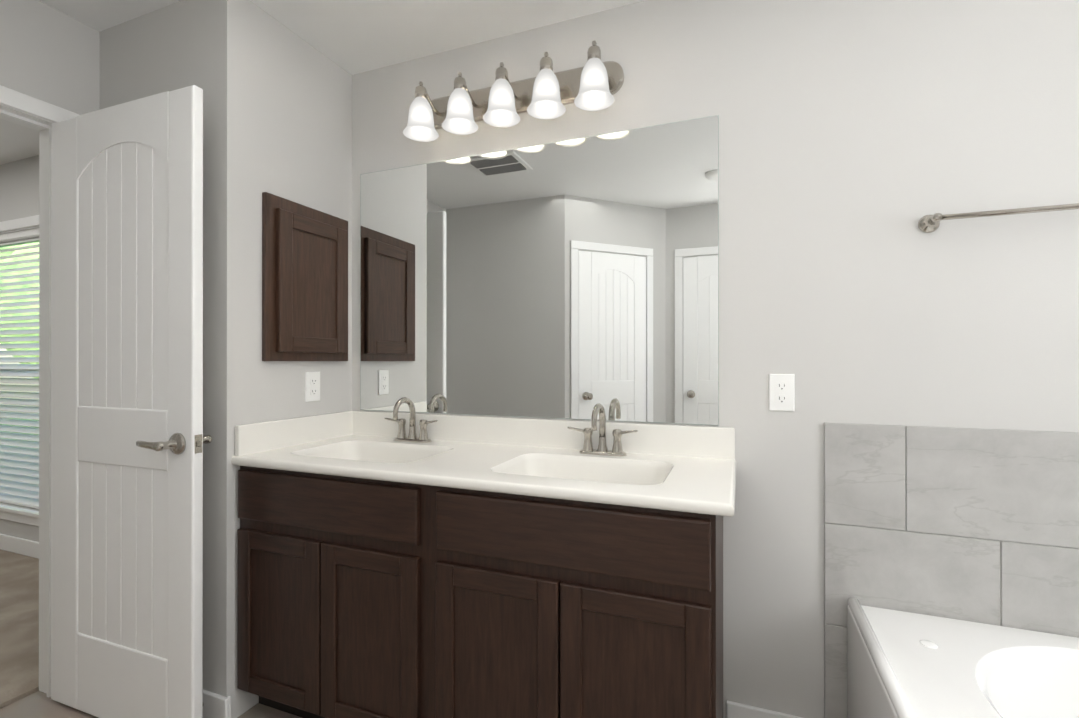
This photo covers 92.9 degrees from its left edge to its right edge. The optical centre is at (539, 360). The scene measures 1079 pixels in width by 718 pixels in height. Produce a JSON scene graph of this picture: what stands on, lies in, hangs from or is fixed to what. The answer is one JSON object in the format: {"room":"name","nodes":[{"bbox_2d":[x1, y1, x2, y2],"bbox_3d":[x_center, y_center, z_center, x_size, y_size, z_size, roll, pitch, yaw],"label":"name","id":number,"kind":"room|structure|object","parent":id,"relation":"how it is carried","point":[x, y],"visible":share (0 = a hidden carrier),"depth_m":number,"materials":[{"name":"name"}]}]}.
{"room":"bathroom","nodes":[
{"label":"bathroom","id":0,"kind":"room"},
{"bbox_2d":[0,549,38,708],"bbox_3d":[-3.885,1.244,1.832,3.815,0.112,3.260,0,0,21],"label":"floor","id":1,"kind":"structure","parent":0,"point":[19,626],"depth_m":2.29,"materials":[{"name":"beige wood"}]},
{"bbox_2d":[0,155,38,541],"bbox_3d":[-3.312,-0.019,3.285,3.820,2.440,0.140,0,0,21],"label":"wall","id":2,"kind":"structure","parent":0,"point":[19,188],"depth_m":3.17,"materials":[{"name":"beige paint"}]},
{"bbox_2d":[0,215,38,525],"bbox_3d":[-3.359,0.063,3.276,1.020,1.867,0.160,0,0,21],"label":"bedroom window","id":3,"kind":"structure","parent":2,"relation":"in","point":[23,243],"depth_m":3.18,"materials":[{"name":"white plastic"}]},
{"bbox_2d":[0,228,38,508],"bbox_3d":[-3.362,0.050,3.269,0.888,1.714,0.050,0,0,21],"label":"window blind","id":4,"kind":"object","parent":3,"relation":"attached to","point":[19,478],"visible":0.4,"depth_m":3.23,"materials":[{"name":"white plastic"}]},
{"bbox_2d":[0,533,38,558],"bbox_3d":[-3.285,1.142,3.188,3.699,0.095,0.017,0,0,21],"label":"baseboard","id":5,"kind":"structure","parent":2,"relation":"attached to","point":[22,546],"depth_m":3.12,"materials":[{"name":"white paint"}]},
{"bbox_2d":[0,0,98,114],"bbox_3d":[-2.052,-0.021,1.104,0.120,2.440,3.000,0,0,21],"label":"wall","id":6,"kind":"structure","parent":0,"point":[49,54],"depth_m":1.80,"materials":[{"name":"beige paint"}]},
{"bbox_2d":[0,85,78,697],"bbox_3d":[-1.891,0.152,1.514,0.152,2.094,0.858,0,0,21],"label":"door frame","id":7,"kind":"structure","parent":6,"relation":"attached to","point":[25,110],"depth_m":1.85,"materials":[{"name":"white paint"}]},
{"bbox_2d":[51,85,211,717],"bbox_3d":[-1.368,0.178,1.688,0.723,2.018,0.167,0,0,21],"label":"bathroom door","id":8,"kind":"structure","parent":6,"relation":"in","point":[128,438],"depth_m":1.65,"materials":[{"name":"white paint"}]},
{"bbox_2d":[99,0,201,109],"bbox_3d":[-1.379,-0.020,1.889,0.560,2.440,0.120,0,0,21],"label":"wall","id":9,"kind":"structure","parent":0,"point":[158,51],"depth_m":1.83,"materials":[{"name":"beige paint"}]},
{"bbox_2d":[203,689,230,717],"bbox_3d":[-1.340,1.152,1.804,0.693,0.095,0.025,0,0,21],"label":"baseboard","id":10,"kind":"structure","parent":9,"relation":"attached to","point":[215,705],"depth_m":1.69,"materials":[{"name":"white paint"}]},
{"bbox_2d":[0,691,301,717],"bbox_3d":[-0.010,1.248,0.559,4.320,0.100,2.760,0,0,21],"label":"floor","id":11,"kind":"structure","parent":0,"point":[38,704],"depth_m":1.75,"materials":[{"name":"beige tile"}]},
{"bbox_2d":[231,397,735,717],"bbox_3d":[-0.193,0.671,1.678,1.558,1.057,0.567,0,0,21],"label":"bathroom vanity","id":12,"kind":"object","parent":11,"relation":"on","point":[396,564],"visible":1,"depth_m":1.46,"materials":[{"name":"brown wood"}]},
{"bbox_2d":[385,397,436,442],"bbox_3d":[-0.519,0.232,1.986,0.244,0.177,0.145,0,0,21],"label":"faucet","id":13,"kind":"object","parent":12,"relation":"on","point":[401,437],"depth_m":2.01,"materials":[{"name":"silver metal"}]},
{"bbox_2d":[568,403,637,456],"bbox_3d":[0.198,0.231,1.705,0.244,0.177,0.145,0,0,21],"label":"faucet","id":14,"kind":"object","parent":12,"relation":"on","point":[602,450],"depth_m":1.73,"materials":[{"name":"silver metal"}]},
{"bbox_2d":[847,597,1078,717],"bbox_3d":[1.478,0.951,0.884,1.519,0.494,0.802,0,0,21],"label":"bathtub","id":15,"kind":"object","parent":11,"relation":"on","point":[902,664],"visible":1,"depth_m":1.26,"materials":[{"name":"white ceramic"}]},
{"bbox_2d":[202,0,351,717],"bbox_3d":[-0.978,-0.020,1.981,0.120,2.440,0.583,0,0,21],"label":"wall","id":16,"kind":"structure","parent":0,"point":[277,107],"depth_m":1.75,"materials":[{"name":"beige paint"}]},
{"bbox_2d":[262,192,347,360],"bbox_3d":[-0.887,-0.294,1.992,0.039,0.596,0.409,0,0,21],"label":"medicine cabinet","id":17,"kind":"object","parent":16,"relation":"attached to","point":[304,283],"visible":0.98,"depth_m":1.94,"materials":[{"name":"brown wood"}]},
{"bbox_2d":[305,372,319,401],"bbox_3d":[-0.892,0.104,2.022,0.008,0.116,0.072,0,0,21],"label":"electrical outlet","id":18,"kind":"object","parent":16,"relation":"attached to","point":[312,386],"visible":1,"depth_m":2.01,"materials":[{"name":"white plastic"}]},
{"bbox_2d":[0,0,643,164],"bbox_3d":[-1.872,-1.291,1.046,8.140,0.100,3.260,0,0,21],"label":"ceiling","id":19,"kind":"structure","parent":0,"point":[352,37],"depth_m":1.88,"materials":[{"name":"white paint"}]},
{"bbox_2d":[352,0,1078,717],"bbox_3d":[0.473,-0.021,1.789,4.320,2.440,0.120,0,0,21],"label":"wall","id":20,"kind":"structure","parent":0,"point":[860,140],"depth_m":1.57,"materials":[{"name":"beige paint"}]},
{"bbox_2d":[403,41,623,141],"bbox_3d":[-0.121,-0.955,1.850,0.820,0.199,0.201,0,0,21],"label":"sconce","id":21,"kind":"object","parent":20,"relation":"attached to","point":[595,83],"visible":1,"depth_m":1.84,"materials":[{"name":"white glass"}]},
{"bbox_2d":[360,115,718,425],"bbox_3d":[-0.092,-0.293,1.943,1.457,1.014,0.005,0,0,21],"label":"mirror","id":22,"kind":"object","parent":20,"relation":"attached to","point":[577,278],"visible":1,"depth_m":1.89,"materials":[{"name":"silver mirror"}]},
{"bbox_2d":[727,701,802,717],"bbox_3d":[0.735,1.152,1.613,0.276,0.095,0.013,0,0,21],"label":"baseboard","id":23,"kind":"structure","parent":20,"relation":"attached to","point":[734,709],"depth_m":1.63,"materials":[{"name":"white paint"}]},
{"bbox_2d":[769,374,794,410],"bbox_3d":[0.759,0.101,1.607,0.072,0.116,0.008,0,0,21],"label":"electrical outlet","id":24,"kind":"object","parent":20,"relation":"attached to","point":[781,392],"visible":1,"depth_m":1.60,"materials":[{"name":"white plastic"}]},
{"bbox_2d":[824,422,1078,717],"bbox_3d":[1.454,0.694,0.882,1.590,1.009,0.848,0,0,21],"label":"tile surround","id":25,"kind":"object","parent":20,"relation":"attached to","point":[978,525],"visible":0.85,"depth_m":1.44,"materials":[{"name":"grey tile"}]},
{"bbox_2d":[918,203,1078,232],"bbox_3d":[1.385,-0.391,1.323,0.662,0.051,0.080,0,0,21],"label":"towel rail","id":26,"kind":"object","parent":20,"relation":"attached to","point":[928,223],"visible":1,"depth_m":1.37,"materials":[{"name":"silver metal"}]},
{"label":"outside","id":27,"kind":"structure","parent":0,"visible":0},
{"bbox_2d":[0,418,38,453],"bbox_3d":[-0.660,1.421,10.836,22.000,0.180,15.860,0,0,21],"label":"ground","id":28,"kind":"structure","parent":27,"point":[22,433],"depth_m":10.14,"materials":[{"name":"green plant"}]},
{"bbox_2d":[0,242,38,377],"bbox_3d":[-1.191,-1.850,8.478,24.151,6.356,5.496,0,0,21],"label":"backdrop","id":29,"kind":"object","parent":28,"relation":"on","point":[22,286],"depth_m":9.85,"materials":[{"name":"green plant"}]}
]}

